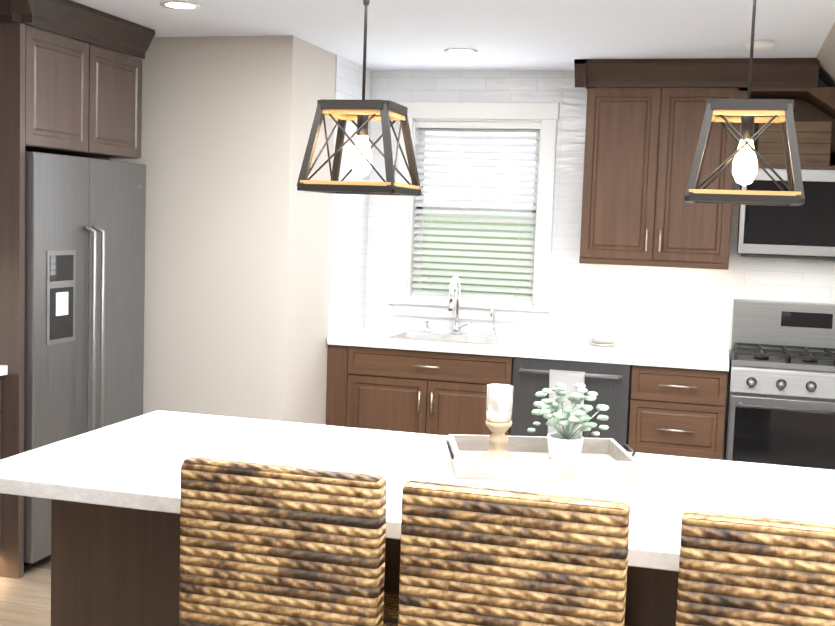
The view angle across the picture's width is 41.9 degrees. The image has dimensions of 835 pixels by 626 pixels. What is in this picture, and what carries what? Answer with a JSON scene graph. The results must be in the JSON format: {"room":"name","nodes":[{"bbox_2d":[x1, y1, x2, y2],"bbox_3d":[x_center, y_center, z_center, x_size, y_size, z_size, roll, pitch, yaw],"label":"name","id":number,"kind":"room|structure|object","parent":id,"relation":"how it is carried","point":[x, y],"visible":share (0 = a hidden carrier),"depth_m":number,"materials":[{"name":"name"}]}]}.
{"room":"kitchen","nodes":[
{"label":"kitchen","id":0,"kind":"room"},
{"bbox_2d":[0,558,50,625],"bbox_3d":[1.512,1.559,1.302,9.650,0.100,10.100,3,5,15],"label":"floor","id":1,"kind":"structure","parent":0,"point":[25,600],"depth_m":4.37,"materials":[{"name":"brown wood"}]},
{"bbox_2d":[0,377,0,551],"bbox_3d":[-2.136,0.694,4.318,0.616,0.865,0.708,3,5,15],"label":"base cabinet","id":2,"kind":"object","parent":1,"relation":"on","point":[0,377],"depth_m":4.56,"materials":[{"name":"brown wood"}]},
{"bbox_2d":[0,365,7,376],"bbox_3d":[-2.452,0.336,3.055,0.646,0.040,3.258,3,5,15],"label":"countertop","id":3,"kind":"structure","parent":2,"relation":"on","point":[3,368],"depth_m":4.51,"materials":[{"name":"white stone"}]},
{"bbox_2d":[12,160,24,511],"bbox_3d":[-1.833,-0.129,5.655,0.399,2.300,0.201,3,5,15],"label":"tall cabinet","id":4,"kind":"object","parent":1,"relation":"on","point":[18,325],"depth_m":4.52,"materials":[{"name":"brown wood"}]},
{"bbox_2d":[24,151,145,570],"bbox_3d":[-1.804,0.176,5.080,0.790,1.790,0.910,3,5,15],"label":"refrigerator","id":5,"kind":"object","parent":1,"relation":"on","point":[85,222],"visible":0.65,"depth_m":4.85,"materials":[{"name":"silver metal"}]},
{"bbox_2d":[179,456,398,625],"bbox_3d":[-0.254,0.825,2.556,0.455,1.029,0.448,3,5,15],"label":"stool","id":6,"kind":"object","parent":1,"relation":"on","point":[261,544],"visible":0.96,"depth_m":2.31,"materials":[{"name":"brown wicker"}]},
{"bbox_2d":[51,502,678,625],"bbox_3d":[0.082,0.879,3.031,2.152,0.864,0.627,3,5,15],"label":"kitchen island","id":7,"kind":"object","parent":1,"relation":"on","point":[109,567],"depth_m":2.95,"materials":[{"name":"brown wood"}]},
{"bbox_2d":[0,410,834,573],"bbox_3d":[0.128,0.443,2.842,2.340,0.040,0.980,3,5,15],"label":"island countertop","id":8,"kind":"structure","parent":7,"relation":"on","point":[133,463],"depth_m":2.86,"materials":[{"name":"white stone"}]},
{"bbox_2d":[445,434,638,482],"bbox_3d":[0.328,0.388,2.954,0.504,0.063,0.310,2,5,-2],"label":"wood tray","id":9,"kind":"object","parent":8,"relation":"on","point":[606,460],"visible":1,"depth_m":2.81,"materials":[{"name":"grey wood"}]},
{"bbox_2d":[482,384,512,457],"bbox_3d":[0.221,0.299,2.962,0.084,0.205,0.083,3,5,15],"label":"candle holder","id":10,"kind":"object","parent":9,"relation":"on","point":[499,404],"visible":0.85,"depth_m":2.94,"materials":[{"name":"brown wood"}]},
{"bbox_2d":[527,383,609,459],"bbox_3d":[0.414,0.299,2.970,0.219,0.217,0.221,3,5,15],"label":"potted plant","id":11,"kind":"object","parent":9,"relation":"on","point":[566,444],"visible":1,"depth_m":2.93,"materials":[{"name":"green plant"}]},
{"bbox_2d":[342,347,513,435],"bbox_3d":[0.128,0.611,6.214,0.920,0.864,0.619,3,5,15],"label":"base cabinet","id":12,"kind":"object","parent":1,"relation":"on","point":[419,381],"depth_m":5.91,"materials":[{"name":"brown wood"}]},
{"bbox_2d":[327,327,728,370],"bbox_3d":[0.616,0.189,6.034,2.129,0.040,0.656,3,5,15],"label":"countertop","id":13,"kind":"structure","parent":12,"relation":"on","point":[636,355],"depth_m":5.85,"materials":[{"name":"white stone"}]},
{"bbox_2d":[424,319,429,331],"bbox_3d":[0.054,0.077,6.436,0.036,0.074,0.064,3,5,15],"label":"soap dispenser","id":14,"kind":"object","parent":13,"relation":"on","point":[427,329],"visible":1,"depth_m":6.44,"materials":[{"name":"silver metal"}]},
{"bbox_2d":[402,335,489,342],"bbox_3d":[0.162,0.280,6.190,0.620,0.222,0.400,3,5,15],"label":"sink","id":15,"kind":"object","parent":13,"relation":"in","point":[403,336],"depth_m":6.36,"materials":[{"name":"white ceramic"}]},
{"bbox_2d":[448,276,471,334],"bbox_3d":[0.245,-0.040,6.304,0.112,0.344,0.208,3,5,15],"label":"gooseneck faucet","id":16,"kind":"object","parent":13,"relation":"on","point":[457,327],"visible":1,"depth_m":6.38,"materials":[{"name":"silver metal"}]},
{"bbox_2d":[490,305,495,336],"bbox_3d":[0.435,0.046,6.303,0.028,0.186,0.099,3,5,15],"label":"filter faucet","id":17,"kind":"object","parent":13,"relation":"on","point":[493,333],"visible":1,"depth_m":6.33,"materials":[{"name":"silver metal"}]},
{"bbox_2d":[589,283,615,345],"bbox_3d":[1.038,0.005,6.069,0.150,0.346,0.150,3,5,15],"label":"paper towel holder","id":18,"kind":"object","parent":13,"relation":"on","point":[603,321],"visible":1,"depth_m":6.02,"materials":[{"name":"white paper"}]},
{"bbox_2d":[398,480,629,625],"bbox_3d":[0.228,0.854,2.409,0.455,1.029,0.448,3,5,15],"label":"stool","id":19,"kind":"object","parent":1,"relation":"on","point":[476,556],"visible":1,"depth_m":2.16,"materials":[{"name":"brown wicker"}]},
{"bbox_2d":[511,357,631,451],"bbox_3d":[0.861,0.650,5.978,0.610,0.847,0.684,3,5,15],"label":"dishwasher","id":20,"kind":"object","parent":1,"relation":"on","point":[609,384],"visible":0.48,"depth_m":5.66,"materials":[{"name":"black metal"}]},
{"bbox_2d":[548,369,584,435],"bbox_3d":[0.768,0.504,5.651,0.180,0.416,0.044,3,5,15],"label":"hanging towel","id":21,"kind":"object","parent":20,"relation":"hanging from","point":[570,380],"visible":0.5,"depth_m":5.63,"materials":[{"name":"white fabric"}]},
{"bbox_2d":[628,367,727,459],"bbox_3d":[1.396,0.684,5.863,0.475,0.864,0.619,3,5,15],"label":"base cabinet","id":22,"kind":"object","parent":1,"relation":"on","point":[674,411],"depth_m":5.55,"materials":[{"name":"brown wood"}]},
{"bbox_2d":[676,510,834,625],"bbox_3d":[0.758,0.886,2.246,0.455,1.029,0.448,3,5,15],"label":"stool","id":23,"kind":"object","parent":1,"relation":"on","point":[739,570],"visible":1,"depth_m":2.02,"materials":[{"name":"brown wicker"}]},
{"bbox_2d":[725,299,834,469],"bbox_3d":[2.000,0.550,5.643,0.760,1.170,0.709,3,5,15],"label":"gas range","id":24,"kind":"object","parent":1,"relation":"on","point":[781,403],"visible":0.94,"depth_m":5.42,"materials":[{"name":"metal"}]},
{"bbox_2d":[70,35,335,424],"bbox_3d":[-1.114,-0.235,6.360,1.402,2.440,1.550,3,5,15],"label":"wall","id":25,"kind":"structure","parent":0,"point":[237,261],"depth_m":5.52,"materials":[{"name":"beige paint"}]},
{"bbox_2d":[328,55,372,336],"bbox_3d":[-0.381,-0.654,6.273,0.008,1.540,0.620,3,5,15],"label":"wall tile","id":26,"kind":"structure","parent":25,"relation":"attached to","point":[348,259],"depth_m":6.23,"materials":[{"name":"white tile"}]},
{"bbox_2d":[26,0,834,70],"bbox_3d":[1.599,-0.970,1.088,9.650,0.100,10.100,3,5,15],"label":"ceiling","id":27,"kind":"structure","parent":0,"point":[412,35],"depth_m":4.93,"materials":[{"name":"white paint"}]},
{"bbox_2d":[160,1,200,9],"bbox_3d":[-1.008,-1.307,4.640,0.170,0.006,0.170,3,5,15],"label":"recessed light","id":28,"kind":"object","parent":27,"relation":"in","point":[180,5],"visible":0.94,"depth_m":4.64,"materials":[{"name":"white"}]},
{"bbox_2d":[297,0,420,195],"bbox_3d":[-0.144,-0.735,3.002,0.276,0.808,0.276,3,5,15],"label":"pendant light","id":29,"kind":"object","parent":27,"relation":"hanging from","point":[363,112],"visible":1,"depth_m":2.95,"materials":[{"name":"brown metal"}]},
{"bbox_2d":[444,48,476,53],"bbox_3d":[0.223,-1.349,5.624,0.170,0.006,0.170,3,5,15],"label":"recessed light","id":30,"kind":"object","parent":27,"relation":"in","point":[460,51],"visible":0.98,"depth_m":5.62,"materials":[{"name":"white"}]},
{"bbox_2d":[684,0,804,205],"bbox_3d":[0.826,-0.676,2.692,0.276,0.808,0.276,3,5,15],"label":"pendant light","id":31,"kind":"object","parent":27,"relation":"hanging from","point":[748,113],"visible":1,"depth_m":2.63,"materials":[{"name":"brown metal"}]},
{"bbox_2d":[745,40,774,51],"bbox_3d":[1.591,-1.240,5.069,0.130,0.034,0.130,3,5,15],"label":"smoke detector","id":32,"kind":"object","parent":27,"relation":"attached to","point":[764,45],"visible":0.94,"depth_m":5.02,"materials":[{"name":"white plastic"}]},
{"bbox_2d":[365,70,834,459],"bbox_3d":[1.411,-0.143,6.296,3.500,2.440,0.320,3,5,15],"label":"wall","id":33,"kind":"structure","parent":0,"point":[698,306],"depth_m":6.24,"materials":[{"name":"white tile"}]},
{"bbox_2d":[388,102,559,323],"bbox_3d":[0.342,-0.597,6.454,0.980,1.265,0.210,3,5,15],"label":"window","id":34,"kind":"structure","parent":33,"relation":"in","point":[538,309],"depth_m":6.38,"materials":[{"name":"white wood"}]},
{"bbox_2d":[411,121,539,302],"bbox_3d":[0.342,-0.599,6.451,0.742,1.044,0.065,3,5,15],"label":"window blinds","id":35,"kind":"object","parent":34,"relation":"attached to","point":[510,127],"visible":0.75,"depth_m":6.44,"materials":[{"name":"white plastic"}]},
{"bbox_2d":[574,58,834,269],"bbox_3d":[1.669,-0.773,5.792,1.667,1.078,0.412,3,5,15],"label":"upper cabinet","id":36,"kind":"object","parent":33,"relation":"attached to","point":[639,155],"visible":0.9,"depth_m":5.75,"materials":[{"name":"brown wood"}]},
{"bbox_2d":[737,168,834,259],"bbox_3d":[2.075,-0.510,5.693,0.760,0.452,0.418,3,5,15],"label":"microwave","id":37,"kind":"object","parent":36,"relation":"attached to","point":[806,230],"visible":0.73,"depth_m":5.53,"materials":[{"name":"silver metal"}]},
{"bbox_2d":[756,121,831,165],"bbox_3d":[1.979,-0.886,5.756,0.360,0.229,0.242,3,5,15],"label":"wooden crate","id":38,"kind":"object","parent":36,"relation":"on","point":[814,142],"visible":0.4,"depth_m":5.63,"materials":[{"name":"brown wood"}]},
{"bbox_2d":[816,22,834,86],"bbox_3d":[2.357,-0.731,4.960,1.030,0.978,1.650,3,5,15],"label":"soffit","id":39,"kind":"structure","parent":0,"point":[825,56],"depth_m":5.30,"materials":[{"name":"beige paint"}]},
{"label":"outside","id":40,"kind":"structure","parent":0,"visible":0},
{"bbox_2d":[421,132,535,294],"bbox_3d":[0.410,-0.618,6.694,1.570,1.870,0.010,3,5,15],"label":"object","id":41,"kind":"structure","parent":40,"point":[480,168],"depth_m":6.69,"materials":[{"name":"green"}]},
{"bbox_3d":[-3.015,0.031,2.463,0.148,2.440,10.100,3,5,15],"label":"wall","id":42,"kind":"structure","parent":0,"visible":0},
{"bbox_2d":[0,20,95,155],"bbox_3d":[-1.865,-0.967,4.770,0.680,0.485,0.465,3,5,15],"label":"upper cabinet","id":43,"kind":"object","parent":42,"relation":"attached to","point":[60,95],"depth_m":4.59,"materials":[{"name":"brown wood"}]},
{"bbox_2d":[4,40,144,159],"bbox_3d":[-1.740,-1.000,5.216,0.680,0.485,0.465,3,5,15],"label":"upper cabinet","id":44,"kind":"object","parent":42,"relation":"attached to","point":[117,90],"depth_m":5.13,"materials":[{"name":"brown wood"}]}
]}

